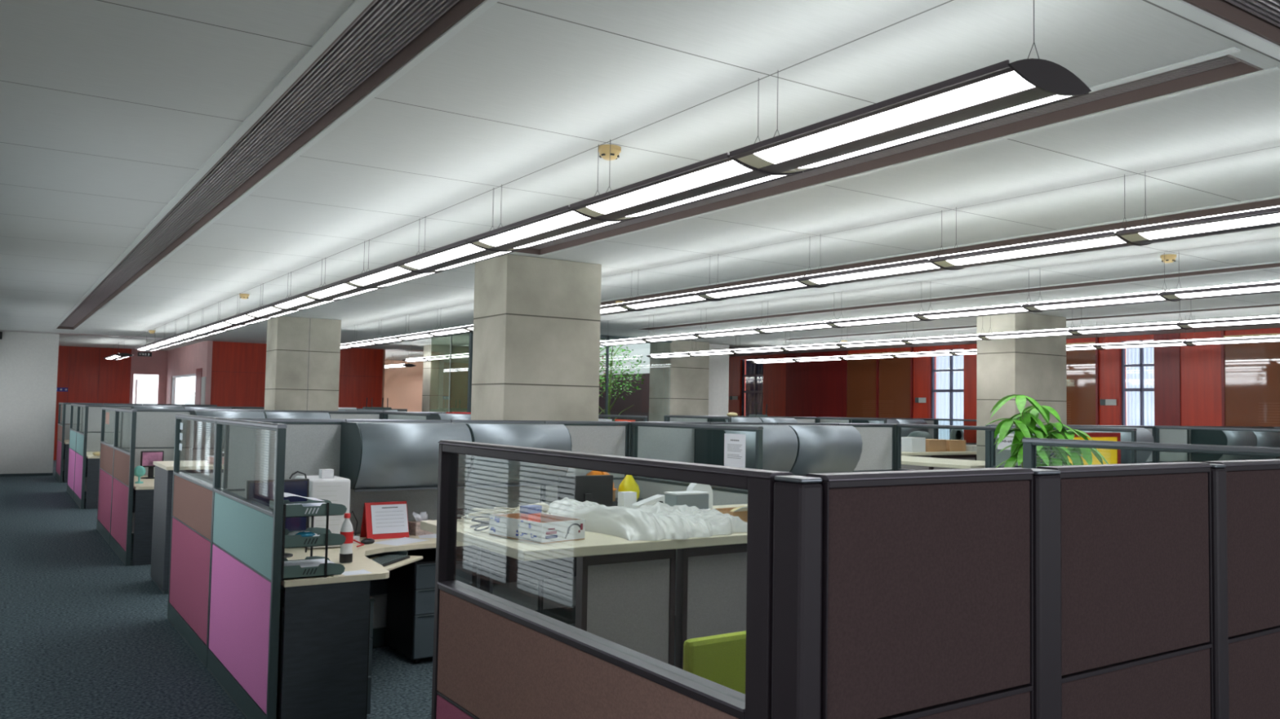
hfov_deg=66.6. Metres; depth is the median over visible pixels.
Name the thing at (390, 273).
diffuser
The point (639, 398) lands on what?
window
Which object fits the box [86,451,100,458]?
countertop
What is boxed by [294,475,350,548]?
case
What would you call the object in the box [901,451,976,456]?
countertop
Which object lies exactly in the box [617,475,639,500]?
bag
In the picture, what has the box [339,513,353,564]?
drink bottle
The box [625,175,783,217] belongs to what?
diffuser
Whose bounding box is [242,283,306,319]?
pendant lamp
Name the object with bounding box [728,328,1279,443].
wall
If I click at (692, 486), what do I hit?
box
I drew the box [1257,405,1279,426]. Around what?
blind
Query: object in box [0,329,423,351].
trim
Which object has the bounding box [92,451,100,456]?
roll
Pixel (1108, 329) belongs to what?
diffuser
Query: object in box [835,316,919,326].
diffuser
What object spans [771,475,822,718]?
post
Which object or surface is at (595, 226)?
diffuser
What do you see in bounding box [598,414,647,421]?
partition panel
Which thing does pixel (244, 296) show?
smoke detector
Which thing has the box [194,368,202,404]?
trim
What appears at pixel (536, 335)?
concrete pillar
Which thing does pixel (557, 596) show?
partition panel
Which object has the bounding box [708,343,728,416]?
panel
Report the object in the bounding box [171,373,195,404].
window
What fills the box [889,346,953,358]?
pendant lamp
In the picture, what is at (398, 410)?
partition panel
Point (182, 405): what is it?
partition panel
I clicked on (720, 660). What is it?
office chair
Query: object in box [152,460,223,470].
countertop
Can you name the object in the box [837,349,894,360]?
pendant lamp
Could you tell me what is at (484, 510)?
coiled cable
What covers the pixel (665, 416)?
post
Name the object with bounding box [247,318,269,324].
diffuser
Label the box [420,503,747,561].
countertop
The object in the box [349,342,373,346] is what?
diffuser
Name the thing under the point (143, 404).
partition panel
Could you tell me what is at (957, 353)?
diffuser
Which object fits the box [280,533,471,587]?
countertop
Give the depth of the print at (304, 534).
4.71 m
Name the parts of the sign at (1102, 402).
plate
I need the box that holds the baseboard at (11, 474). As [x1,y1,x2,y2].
[0,473,53,476]
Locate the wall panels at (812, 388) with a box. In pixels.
[785,333,1181,426]
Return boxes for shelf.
[613,497,644,506]
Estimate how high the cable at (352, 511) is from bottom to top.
0.178 m
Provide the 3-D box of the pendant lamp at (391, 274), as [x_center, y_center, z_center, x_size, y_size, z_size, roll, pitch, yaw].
[-1.856,-0.780,7.299,0.388,0.392,1.212,3,-3,-34]
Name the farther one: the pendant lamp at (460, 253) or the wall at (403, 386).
the wall at (403, 386)
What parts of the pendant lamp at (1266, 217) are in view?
plate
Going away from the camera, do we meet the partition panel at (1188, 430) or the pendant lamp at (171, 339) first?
the partition panel at (1188, 430)
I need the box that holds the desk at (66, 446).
[63,440,69,482]
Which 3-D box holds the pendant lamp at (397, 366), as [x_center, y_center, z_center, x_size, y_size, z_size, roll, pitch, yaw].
[-6.141,0.013,24.995,0.388,0.392,1.212,3,-3,-34]
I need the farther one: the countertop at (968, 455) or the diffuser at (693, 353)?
the diffuser at (693, 353)
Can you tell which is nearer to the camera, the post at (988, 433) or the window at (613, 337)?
the post at (988, 433)
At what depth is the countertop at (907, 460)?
10.82 m
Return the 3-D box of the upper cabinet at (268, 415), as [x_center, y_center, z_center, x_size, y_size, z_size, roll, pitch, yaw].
[-4.059,0.830,11.453,0.731,0.422,0.430,3,-3,-34]
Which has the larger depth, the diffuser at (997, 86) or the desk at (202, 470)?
the desk at (202, 470)
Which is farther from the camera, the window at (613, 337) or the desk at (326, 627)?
the window at (613, 337)
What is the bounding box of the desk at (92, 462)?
[85,451,100,509]
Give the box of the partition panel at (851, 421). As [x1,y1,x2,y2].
[848,417,879,423]
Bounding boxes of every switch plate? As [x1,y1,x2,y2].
[729,395,737,399]
[915,397,925,402]
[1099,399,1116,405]
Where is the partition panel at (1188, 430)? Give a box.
[1187,426,1217,462]
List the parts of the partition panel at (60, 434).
kick plate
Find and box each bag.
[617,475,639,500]
[907,430,933,439]
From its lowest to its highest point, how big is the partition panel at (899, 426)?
1.490 m
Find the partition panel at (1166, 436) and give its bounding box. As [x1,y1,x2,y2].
[1159,426,1188,462]
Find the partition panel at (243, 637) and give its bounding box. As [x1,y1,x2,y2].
[206,417,287,718]
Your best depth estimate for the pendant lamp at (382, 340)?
14.71 m
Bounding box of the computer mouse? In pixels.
[360,537,374,544]
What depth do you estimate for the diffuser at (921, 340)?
12.56 m
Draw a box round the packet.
[287,531,317,537]
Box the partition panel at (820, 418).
[817,417,887,471]
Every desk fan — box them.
[133,466,146,484]
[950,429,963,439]
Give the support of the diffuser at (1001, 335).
attached to the pendant lamp at (1062, 331)
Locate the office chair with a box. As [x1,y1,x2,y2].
[683,631,746,694]
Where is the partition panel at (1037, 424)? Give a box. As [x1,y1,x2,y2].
[1036,424,1079,426]
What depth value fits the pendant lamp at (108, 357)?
23.03 m
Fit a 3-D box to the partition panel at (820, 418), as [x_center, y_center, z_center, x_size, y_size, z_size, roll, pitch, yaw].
[3.401,1.690,15.742,0.046,1.490,1.494,3,-3,-34]
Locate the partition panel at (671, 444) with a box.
[634,421,710,483]
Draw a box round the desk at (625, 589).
[420,503,747,670]
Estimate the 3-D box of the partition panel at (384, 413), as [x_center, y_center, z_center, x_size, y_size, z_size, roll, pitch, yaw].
[-2.818,1.376,11.615,0.046,1.490,1.494,3,-3,-34]
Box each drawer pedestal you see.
[275,590,374,718]
[386,549,472,662]
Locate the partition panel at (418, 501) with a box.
[344,418,450,648]
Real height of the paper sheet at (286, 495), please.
0.031 m
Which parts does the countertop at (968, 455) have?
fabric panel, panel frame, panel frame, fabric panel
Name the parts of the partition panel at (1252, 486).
frame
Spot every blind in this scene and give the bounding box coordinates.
[862,402,893,417]
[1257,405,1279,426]
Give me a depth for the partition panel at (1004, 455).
10.04 m
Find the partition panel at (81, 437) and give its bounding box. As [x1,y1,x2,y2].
[73,404,88,509]
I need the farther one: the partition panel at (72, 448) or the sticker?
the partition panel at (72, 448)
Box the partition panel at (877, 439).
[837,422,893,472]
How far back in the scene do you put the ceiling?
5.06 m
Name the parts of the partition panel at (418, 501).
frame, kick plate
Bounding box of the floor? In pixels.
[0,460,675,718]
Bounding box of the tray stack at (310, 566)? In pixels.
[269,498,346,581]
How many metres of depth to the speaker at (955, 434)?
14.47 m
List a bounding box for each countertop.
[64,440,69,444]
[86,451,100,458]
[133,475,154,489]
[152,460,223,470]
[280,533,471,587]
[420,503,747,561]
[884,451,976,470]
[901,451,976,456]
[901,455,985,469]
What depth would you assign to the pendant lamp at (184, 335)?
14.36 m
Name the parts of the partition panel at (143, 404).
frame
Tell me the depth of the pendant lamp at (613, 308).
9.33 m
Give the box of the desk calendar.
[360,501,408,539]
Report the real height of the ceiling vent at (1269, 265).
0.124 m
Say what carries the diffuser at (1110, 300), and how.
attached to the pendant lamp at (1148, 296)
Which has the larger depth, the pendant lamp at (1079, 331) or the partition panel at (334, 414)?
the partition panel at (334, 414)
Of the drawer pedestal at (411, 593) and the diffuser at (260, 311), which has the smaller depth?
the drawer pedestal at (411, 593)
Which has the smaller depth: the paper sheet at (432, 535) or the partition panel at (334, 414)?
the paper sheet at (432, 535)
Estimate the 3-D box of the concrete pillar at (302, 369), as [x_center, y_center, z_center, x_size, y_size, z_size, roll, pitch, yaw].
[-5.353,0.812,15.396,0.970,2.898,0.681,3,-3,-34]
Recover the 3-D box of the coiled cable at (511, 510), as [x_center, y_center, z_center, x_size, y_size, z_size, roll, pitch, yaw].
[-0.628,0.731,4.664,0.182,0.069,0.105,3,-3,-34]
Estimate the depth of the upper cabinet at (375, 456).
6.10 m
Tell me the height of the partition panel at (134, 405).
1.490 m
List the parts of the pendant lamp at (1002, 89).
plate, plate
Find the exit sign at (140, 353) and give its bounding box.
[137,351,151,356]
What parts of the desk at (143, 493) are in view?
modesty panel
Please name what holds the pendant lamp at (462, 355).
hanging from the ceiling
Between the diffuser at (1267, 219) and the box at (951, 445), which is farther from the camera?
the box at (951, 445)
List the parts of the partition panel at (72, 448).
kick plate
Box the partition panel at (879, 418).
[879,417,907,419]
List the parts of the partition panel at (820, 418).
frame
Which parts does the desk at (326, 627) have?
panel, modesty panel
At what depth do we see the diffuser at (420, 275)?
7.33 m
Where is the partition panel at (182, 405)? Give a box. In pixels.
[180,404,217,406]
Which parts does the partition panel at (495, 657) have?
rail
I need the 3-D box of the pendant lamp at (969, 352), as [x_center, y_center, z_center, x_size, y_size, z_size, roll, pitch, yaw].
[5.370,-0.273,15.006,0.388,0.392,1.212,3,-3,-34]
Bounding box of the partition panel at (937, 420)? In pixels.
[935,418,976,445]
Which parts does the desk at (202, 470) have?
door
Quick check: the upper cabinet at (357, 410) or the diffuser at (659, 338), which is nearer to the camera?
the diffuser at (659, 338)
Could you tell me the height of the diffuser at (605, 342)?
0.024 m
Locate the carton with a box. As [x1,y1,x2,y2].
[711,506,747,522]
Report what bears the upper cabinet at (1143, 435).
attached to the partition panel at (1079, 425)
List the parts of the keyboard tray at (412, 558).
slide rail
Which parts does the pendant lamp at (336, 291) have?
plate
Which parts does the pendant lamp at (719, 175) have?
plate, plate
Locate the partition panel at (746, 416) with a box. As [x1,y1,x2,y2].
[746,416,782,417]
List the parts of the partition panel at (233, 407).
frame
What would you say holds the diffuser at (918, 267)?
attached to the pendant lamp at (922, 265)
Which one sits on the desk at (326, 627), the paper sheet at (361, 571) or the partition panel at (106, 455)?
the paper sheet at (361, 571)
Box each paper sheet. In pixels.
[284,493,323,501]
[341,569,371,575]
[373,537,427,546]
[417,533,436,538]
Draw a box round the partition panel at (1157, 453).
[1155,426,1279,462]
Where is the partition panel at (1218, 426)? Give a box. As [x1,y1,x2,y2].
[1217,426,1246,427]
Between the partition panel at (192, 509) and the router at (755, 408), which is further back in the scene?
the router at (755, 408)
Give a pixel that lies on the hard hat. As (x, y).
(592, 473)
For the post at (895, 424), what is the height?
1.486 m
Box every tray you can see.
[269,498,346,517]
[283,555,345,579]
[284,527,346,548]
[369,551,422,571]
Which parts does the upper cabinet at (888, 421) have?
curved door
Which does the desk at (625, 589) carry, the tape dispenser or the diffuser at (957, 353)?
the tape dispenser
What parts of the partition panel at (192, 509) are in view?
kick plate, rail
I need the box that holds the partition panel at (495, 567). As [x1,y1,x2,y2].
[480,548,676,594]
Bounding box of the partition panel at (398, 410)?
[366,408,407,412]
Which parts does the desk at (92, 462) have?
modesty panel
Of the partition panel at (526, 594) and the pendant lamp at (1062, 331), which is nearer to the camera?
the partition panel at (526, 594)
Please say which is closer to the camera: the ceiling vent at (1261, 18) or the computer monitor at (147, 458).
the ceiling vent at (1261, 18)
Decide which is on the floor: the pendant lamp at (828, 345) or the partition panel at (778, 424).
the partition panel at (778, 424)
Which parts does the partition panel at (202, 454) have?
frame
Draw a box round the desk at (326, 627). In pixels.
[280,533,480,718]
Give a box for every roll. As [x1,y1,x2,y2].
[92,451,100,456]
[726,412,737,417]
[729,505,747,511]
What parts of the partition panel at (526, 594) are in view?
frame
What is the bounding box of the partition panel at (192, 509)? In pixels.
[167,413,217,667]
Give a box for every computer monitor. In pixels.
[140,450,164,479]
[244,478,309,558]
[557,475,613,506]
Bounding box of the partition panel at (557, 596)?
[540,420,628,624]
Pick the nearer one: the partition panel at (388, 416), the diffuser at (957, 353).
the partition panel at (388, 416)
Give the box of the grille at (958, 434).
[955,431,961,439]
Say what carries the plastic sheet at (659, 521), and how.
on the desk at (625, 589)
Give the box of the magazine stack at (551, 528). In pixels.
[488,512,585,543]
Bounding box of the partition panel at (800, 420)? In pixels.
[782,416,816,422]
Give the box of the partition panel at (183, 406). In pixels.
[182,405,229,452]
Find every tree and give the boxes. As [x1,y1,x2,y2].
[598,345,645,421]
[599,348,617,414]
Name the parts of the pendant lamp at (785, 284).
plate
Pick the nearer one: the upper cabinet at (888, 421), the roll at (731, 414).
the roll at (731, 414)
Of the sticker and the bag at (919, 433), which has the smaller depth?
the sticker
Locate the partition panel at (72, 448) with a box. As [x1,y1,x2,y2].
[66,404,78,499]
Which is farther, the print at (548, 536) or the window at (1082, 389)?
the window at (1082, 389)
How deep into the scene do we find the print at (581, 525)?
3.91 m
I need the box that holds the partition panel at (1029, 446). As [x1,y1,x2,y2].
[1022,437,1279,468]
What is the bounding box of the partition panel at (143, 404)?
[142,404,180,405]
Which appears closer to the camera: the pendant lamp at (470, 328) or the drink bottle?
the drink bottle
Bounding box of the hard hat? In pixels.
[586,471,617,490]
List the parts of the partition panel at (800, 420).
frame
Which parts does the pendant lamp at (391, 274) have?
plate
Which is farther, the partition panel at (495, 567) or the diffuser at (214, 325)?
the diffuser at (214, 325)
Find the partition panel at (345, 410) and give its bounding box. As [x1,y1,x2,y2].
[345,409,382,412]
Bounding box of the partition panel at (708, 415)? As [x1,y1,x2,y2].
[708,415,746,422]
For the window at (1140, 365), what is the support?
in the wall at (1200, 365)
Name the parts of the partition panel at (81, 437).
kick plate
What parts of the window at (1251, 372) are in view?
rail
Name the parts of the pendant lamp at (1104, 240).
plate, plate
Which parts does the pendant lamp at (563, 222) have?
plate, plate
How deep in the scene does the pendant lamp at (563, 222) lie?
5.18 m
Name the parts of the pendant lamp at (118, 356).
plate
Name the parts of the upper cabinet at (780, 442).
curved door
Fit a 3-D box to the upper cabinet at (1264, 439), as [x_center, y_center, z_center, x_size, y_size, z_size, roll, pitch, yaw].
[7.869,1.094,12.508,0.731,0.422,0.430,3,-3,-34]
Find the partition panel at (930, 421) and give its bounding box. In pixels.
[907,417,934,439]
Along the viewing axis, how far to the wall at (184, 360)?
23.08 m
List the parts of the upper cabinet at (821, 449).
curved door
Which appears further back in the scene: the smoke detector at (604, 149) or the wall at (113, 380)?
the wall at (113, 380)
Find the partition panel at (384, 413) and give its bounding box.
[382,411,430,419]
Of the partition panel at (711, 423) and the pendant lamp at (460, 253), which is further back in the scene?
the partition panel at (711, 423)
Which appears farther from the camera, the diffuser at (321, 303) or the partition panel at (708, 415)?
the partition panel at (708, 415)
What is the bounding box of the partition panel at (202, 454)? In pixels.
[191,408,260,461]
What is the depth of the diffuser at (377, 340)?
14.71 m
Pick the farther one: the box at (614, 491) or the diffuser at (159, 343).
the diffuser at (159, 343)
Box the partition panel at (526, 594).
[450,420,544,613]
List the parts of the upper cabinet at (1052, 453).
curved door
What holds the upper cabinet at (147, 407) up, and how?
attached to the partition panel at (134, 405)
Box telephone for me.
[511,502,550,514]
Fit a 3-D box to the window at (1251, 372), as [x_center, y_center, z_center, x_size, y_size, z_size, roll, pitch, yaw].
[9.338,0.980,13.511,0.040,2.900,2.400,3,-3,-34]
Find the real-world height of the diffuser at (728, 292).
0.024 m
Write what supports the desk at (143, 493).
on the floor
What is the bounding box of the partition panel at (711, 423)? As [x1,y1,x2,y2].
[709,422,777,490]
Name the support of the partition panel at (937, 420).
on the floor
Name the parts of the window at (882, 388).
pane, rail, pane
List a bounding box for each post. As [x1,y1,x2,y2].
[626,422,631,457]
[663,415,666,422]
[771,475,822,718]
[893,423,896,471]
[934,418,936,439]
[985,424,991,468]
[1031,468,1062,718]
[1153,426,1155,462]
[1209,463,1229,718]
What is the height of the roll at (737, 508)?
0.077 m
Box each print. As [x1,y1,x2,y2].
[294,531,315,537]
[489,516,536,538]
[545,534,557,538]
[546,523,582,534]
[564,523,580,538]
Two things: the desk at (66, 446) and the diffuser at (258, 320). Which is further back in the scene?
the desk at (66, 446)
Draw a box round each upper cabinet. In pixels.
[131,406,184,412]
[183,407,232,409]
[188,410,266,449]
[262,411,330,418]
[337,408,357,413]
[339,422,472,492]
[357,409,397,414]
[430,413,471,420]
[457,422,572,488]
[693,424,798,472]
[709,417,762,422]
[751,417,797,422]
[766,424,862,476]
[852,418,898,424]
[888,418,928,437]
[1041,426,1112,462]
[1096,426,1154,463]
[1191,428,1256,461]
[1245,427,1279,460]
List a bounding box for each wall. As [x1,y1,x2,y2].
[0,331,59,474]
[53,346,168,460]
[165,341,213,404]
[210,341,383,408]
[381,350,385,407]
[383,360,423,412]
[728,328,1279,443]
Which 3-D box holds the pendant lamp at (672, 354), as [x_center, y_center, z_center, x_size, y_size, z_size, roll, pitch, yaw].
[0.618,-0.227,17.673,0.388,0.392,1.212,3,-3,-34]
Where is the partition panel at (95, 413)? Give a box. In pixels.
[80,404,133,499]
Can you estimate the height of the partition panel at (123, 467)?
1.490 m
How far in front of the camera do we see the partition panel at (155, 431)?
10.84 m
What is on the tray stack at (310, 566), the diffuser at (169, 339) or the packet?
the packet
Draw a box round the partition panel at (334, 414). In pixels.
[322,410,381,419]
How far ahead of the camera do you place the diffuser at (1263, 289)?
7.21 m
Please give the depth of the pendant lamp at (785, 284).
7.62 m
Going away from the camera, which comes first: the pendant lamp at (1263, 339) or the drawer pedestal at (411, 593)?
the drawer pedestal at (411, 593)
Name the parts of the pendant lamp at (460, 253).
plate, plate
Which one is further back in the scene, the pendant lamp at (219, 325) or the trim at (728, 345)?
the trim at (728, 345)
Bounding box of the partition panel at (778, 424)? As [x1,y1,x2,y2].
[777,422,838,475]
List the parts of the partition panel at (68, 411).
frame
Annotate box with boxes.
[319,469,333,478]
[337,407,356,408]
[408,511,433,536]
[520,505,542,522]
[613,490,615,501]
[617,491,636,507]
[663,490,709,509]
[684,483,712,508]
[901,436,925,452]
[925,439,946,452]
[943,439,965,451]
[965,444,976,451]
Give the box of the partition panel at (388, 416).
[386,411,440,419]
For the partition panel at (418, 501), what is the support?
on the floor
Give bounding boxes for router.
[362,397,391,409]
[748,404,768,417]
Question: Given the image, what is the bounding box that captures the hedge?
[184,391,195,404]
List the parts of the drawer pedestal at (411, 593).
drawer, pull, pull, drawer, drawer, pull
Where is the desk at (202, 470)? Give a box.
[150,460,223,594]
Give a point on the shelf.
(615, 503)
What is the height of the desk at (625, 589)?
1.050 m
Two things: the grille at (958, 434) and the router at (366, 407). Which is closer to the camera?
the grille at (958, 434)
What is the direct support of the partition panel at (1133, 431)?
on the floor
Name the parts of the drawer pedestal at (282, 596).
plate, drawer, drawer, drawer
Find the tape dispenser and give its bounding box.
[631,494,664,507]
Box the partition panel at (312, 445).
[222,417,345,497]
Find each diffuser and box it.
[137,346,149,351]
[146,344,158,348]
[155,341,168,345]
[166,337,182,342]
[177,333,196,338]
[191,328,212,333]
[208,322,231,328]
[226,315,253,324]
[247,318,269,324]
[248,306,280,316]
[270,310,298,317]
[275,296,314,308]
[298,301,330,309]
[308,283,356,298]
[333,288,374,299]
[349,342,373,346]
[350,266,411,285]
[373,338,399,343]
[379,272,433,286]
[400,333,431,339]
[404,244,484,269]
[406,359,426,361]
[426,357,448,359]
[431,328,468,335]
[437,251,510,270]
[448,355,468,358]
[480,210,590,246]
[515,221,618,248]
[586,160,751,213]
[600,306,626,313]
[601,340,644,345]
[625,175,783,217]
[626,295,705,308]
[645,335,696,342]
[652,354,688,358]
[691,351,732,355]
[699,330,758,337]
[707,281,804,297]
[735,349,782,353]
[753,71,1034,164]
[755,360,793,363]
[760,324,831,332]
[785,346,839,350]
[796,358,840,361]
[799,94,1071,168]
[809,262,938,284]
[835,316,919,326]
[842,342,903,346]
[844,355,892,359]
[896,353,951,357]
[908,337,981,343]
[924,307,1027,319]
[946,236,1124,265]
[956,352,976,355]
[986,332,1071,338]
[1035,295,1164,310]
[1066,346,1096,350]
[1078,325,1179,333]
[1102,342,1185,348]
[1139,213,1279,239]
[1175,285,1279,297]
[1188,319,1279,327]
[1193,338,1279,344]
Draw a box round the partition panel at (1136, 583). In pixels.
[1035,462,1213,718]
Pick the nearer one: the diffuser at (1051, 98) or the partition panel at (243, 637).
the diffuser at (1051, 98)
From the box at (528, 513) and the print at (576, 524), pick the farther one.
the box at (528, 513)
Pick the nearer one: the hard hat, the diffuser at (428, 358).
the hard hat
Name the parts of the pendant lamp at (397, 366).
plate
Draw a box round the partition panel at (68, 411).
[61,402,102,476]
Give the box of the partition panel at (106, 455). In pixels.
[96,406,115,545]
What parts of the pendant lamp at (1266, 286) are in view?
plate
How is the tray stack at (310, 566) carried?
on the desk at (326, 627)
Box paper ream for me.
[207,455,223,464]
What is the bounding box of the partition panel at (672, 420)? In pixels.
[669,415,708,422]
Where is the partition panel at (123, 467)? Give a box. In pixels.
[109,408,137,566]
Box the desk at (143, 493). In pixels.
[132,475,154,565]
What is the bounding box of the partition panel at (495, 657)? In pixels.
[431,440,793,718]
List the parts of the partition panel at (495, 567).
modesty panel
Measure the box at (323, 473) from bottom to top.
0.050 m
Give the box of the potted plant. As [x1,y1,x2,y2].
[985,394,1108,468]
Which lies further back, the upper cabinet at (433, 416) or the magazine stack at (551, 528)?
the upper cabinet at (433, 416)
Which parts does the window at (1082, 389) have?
rail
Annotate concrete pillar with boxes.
[264,316,341,410]
[422,344,450,412]
[471,253,601,426]
[648,340,709,422]
[976,312,1066,461]
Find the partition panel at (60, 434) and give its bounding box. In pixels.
[55,402,66,483]
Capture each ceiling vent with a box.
[53,0,499,329]
[515,46,1279,256]
[600,195,1279,306]
[631,261,1279,330]
[777,302,1279,340]
[1147,0,1279,59]
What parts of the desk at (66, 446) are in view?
modesty panel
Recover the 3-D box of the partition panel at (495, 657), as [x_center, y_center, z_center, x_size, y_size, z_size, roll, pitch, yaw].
[-0.181,0.966,2.299,0.062,1.490,1.507,3,-3,-34]
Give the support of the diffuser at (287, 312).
attached to the pendant lamp at (264, 312)
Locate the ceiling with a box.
[0,0,1279,360]
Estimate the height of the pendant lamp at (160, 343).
0.392 m
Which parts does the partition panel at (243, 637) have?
kick plate, rail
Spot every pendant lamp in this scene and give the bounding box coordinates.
[103,352,126,359]
[108,339,133,359]
[134,328,164,351]
[142,324,173,349]
[151,325,185,346]
[162,326,200,343]
[173,310,215,339]
[187,306,232,335]
[202,293,253,330]
[221,284,277,325]
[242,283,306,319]
[268,258,342,311]
[301,240,386,301]
[340,333,355,350]
[342,227,446,288]
[343,324,380,347]
[367,316,408,344]
[385,362,416,368]
[394,325,439,341]
[395,187,524,273]
[401,355,426,362]
[422,351,453,360]
[425,320,473,337]
[444,351,468,359]
[461,324,473,332]
[466,144,635,251]
[569,77,802,221]
[600,284,634,315]
[600,333,650,346]
[617,255,713,311]
[640,317,702,342]
[646,344,693,359]
[684,336,737,356]
[691,302,763,338]
[695,255,817,301]
[728,0,1092,175]
[728,343,786,354]
[749,344,795,364]
[752,315,835,333]
[778,337,843,351]
[791,338,844,362]
[795,209,949,287]
[825,305,923,328]
[835,333,908,348]
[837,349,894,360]
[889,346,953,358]
[900,328,984,344]
[912,269,1034,320]
[928,174,1136,270]
[948,346,976,355]
[977,309,1075,340]
[1022,253,1169,312]
[1066,337,1099,351]
[1067,309,1186,335]
[1093,329,1188,350]
[1115,170,1279,245]
[1159,280,1279,301]
[1176,299,1279,329]
[1182,328,1279,346]
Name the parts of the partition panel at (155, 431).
kick plate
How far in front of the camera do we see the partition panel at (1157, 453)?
11.19 m
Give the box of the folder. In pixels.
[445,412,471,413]
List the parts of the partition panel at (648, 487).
rail, frame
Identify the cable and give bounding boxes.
[288,471,309,552]
[351,511,358,535]
[457,507,468,519]
[461,507,509,520]
[470,515,489,531]
[489,505,519,514]
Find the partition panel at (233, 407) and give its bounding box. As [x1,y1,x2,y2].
[229,406,264,409]
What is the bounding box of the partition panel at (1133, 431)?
[991,424,1137,467]
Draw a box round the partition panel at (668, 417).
[666,415,731,422]
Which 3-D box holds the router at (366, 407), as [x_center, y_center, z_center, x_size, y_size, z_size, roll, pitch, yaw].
[-4.787,0.803,17.756,0.500,0.211,0.186,3,-3,-34]
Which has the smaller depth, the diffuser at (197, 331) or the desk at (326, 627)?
the desk at (326, 627)
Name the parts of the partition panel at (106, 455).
kick plate, rail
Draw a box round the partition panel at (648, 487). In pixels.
[631,421,763,629]
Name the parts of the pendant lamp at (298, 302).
plate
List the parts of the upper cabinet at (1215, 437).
curved door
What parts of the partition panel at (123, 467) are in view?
kick plate, rail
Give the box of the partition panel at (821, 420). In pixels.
[820,417,849,423]
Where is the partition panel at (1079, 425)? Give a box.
[1079,425,1117,426]
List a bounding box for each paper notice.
[105,412,109,424]
[598,418,612,421]
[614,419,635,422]
[724,433,745,467]
[997,433,1014,449]
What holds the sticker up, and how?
attached to the partition panel at (192, 509)
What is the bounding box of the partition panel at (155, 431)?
[120,408,192,544]
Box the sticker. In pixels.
[179,432,182,439]
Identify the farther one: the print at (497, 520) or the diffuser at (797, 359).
the diffuser at (797, 359)
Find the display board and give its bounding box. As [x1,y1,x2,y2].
[1063,432,1120,466]
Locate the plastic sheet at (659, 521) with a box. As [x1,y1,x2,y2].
[542,497,747,541]
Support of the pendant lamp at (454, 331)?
hanging from the ceiling
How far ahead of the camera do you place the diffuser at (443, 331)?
12.65 m
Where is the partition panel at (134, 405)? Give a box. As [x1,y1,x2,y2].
[133,404,182,407]
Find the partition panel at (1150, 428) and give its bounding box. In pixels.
[1117,425,1153,463]
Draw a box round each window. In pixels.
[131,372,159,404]
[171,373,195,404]
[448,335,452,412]
[449,346,468,412]
[466,332,671,418]
[598,348,649,422]
[741,359,763,416]
[844,346,913,417]
[931,349,964,439]
[1066,337,1099,425]
[1121,340,1154,426]
[1220,330,1279,457]
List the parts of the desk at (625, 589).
panel frame, fabric panel, panel frame, fabric panel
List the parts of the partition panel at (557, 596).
kick plate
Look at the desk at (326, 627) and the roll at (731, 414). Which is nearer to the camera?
the desk at (326, 627)
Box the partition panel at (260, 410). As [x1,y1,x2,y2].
[260,409,322,412]
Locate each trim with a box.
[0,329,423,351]
[66,346,100,403]
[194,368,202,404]
[200,377,205,404]
[727,345,728,413]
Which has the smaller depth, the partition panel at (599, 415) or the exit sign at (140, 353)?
the partition panel at (599, 415)
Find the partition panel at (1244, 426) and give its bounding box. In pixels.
[1244,426,1272,428]
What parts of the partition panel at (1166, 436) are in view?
frame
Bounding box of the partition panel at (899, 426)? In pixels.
[896,423,1041,471]
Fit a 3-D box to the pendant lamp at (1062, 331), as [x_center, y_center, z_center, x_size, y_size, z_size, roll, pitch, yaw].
[4.649,-0.452,11.617,0.388,0.392,1.212,3,-3,-34]
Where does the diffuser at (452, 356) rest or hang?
attached to the pendant lamp at (462, 355)
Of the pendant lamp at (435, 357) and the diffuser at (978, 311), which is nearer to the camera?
the diffuser at (978, 311)
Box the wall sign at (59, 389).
[56,387,67,391]
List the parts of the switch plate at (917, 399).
plate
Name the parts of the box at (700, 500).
lid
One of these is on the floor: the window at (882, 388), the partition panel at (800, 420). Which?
the partition panel at (800, 420)
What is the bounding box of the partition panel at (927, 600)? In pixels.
[805,467,1034,718]
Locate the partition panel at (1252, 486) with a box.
[1201,458,1279,718]
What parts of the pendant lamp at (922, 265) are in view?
plate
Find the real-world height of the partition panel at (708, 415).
1.490 m
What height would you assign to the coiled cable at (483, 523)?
0.060 m
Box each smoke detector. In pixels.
[239,293,249,299]
[598,144,621,159]
[1160,253,1176,262]
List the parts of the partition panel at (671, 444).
frame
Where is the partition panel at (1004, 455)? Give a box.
[995,424,1037,467]
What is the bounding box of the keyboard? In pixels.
[371,554,409,567]
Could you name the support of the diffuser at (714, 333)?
attached to the pendant lamp at (740, 331)
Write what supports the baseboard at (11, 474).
attached to the wall at (28, 362)
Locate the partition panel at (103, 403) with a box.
[102,403,142,406]
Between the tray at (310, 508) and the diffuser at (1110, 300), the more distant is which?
the diffuser at (1110, 300)
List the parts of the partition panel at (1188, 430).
frame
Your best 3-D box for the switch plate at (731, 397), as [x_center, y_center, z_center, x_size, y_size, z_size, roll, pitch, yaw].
[2.315,0.949,24.083,0.008,0.090,0.310,3,-3,-34]
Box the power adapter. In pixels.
[352,535,364,546]
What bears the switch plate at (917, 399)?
attached to the wall at (1200, 365)
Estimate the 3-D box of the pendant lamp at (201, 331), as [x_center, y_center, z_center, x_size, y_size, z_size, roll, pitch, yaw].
[-5.888,-0.554,13.354,0.388,0.392,1.212,3,-3,-34]
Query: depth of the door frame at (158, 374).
25.81 m
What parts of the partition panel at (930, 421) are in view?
frame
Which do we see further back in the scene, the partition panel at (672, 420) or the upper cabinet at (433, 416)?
the partition panel at (672, 420)
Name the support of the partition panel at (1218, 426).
on the floor
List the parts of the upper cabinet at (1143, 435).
curved door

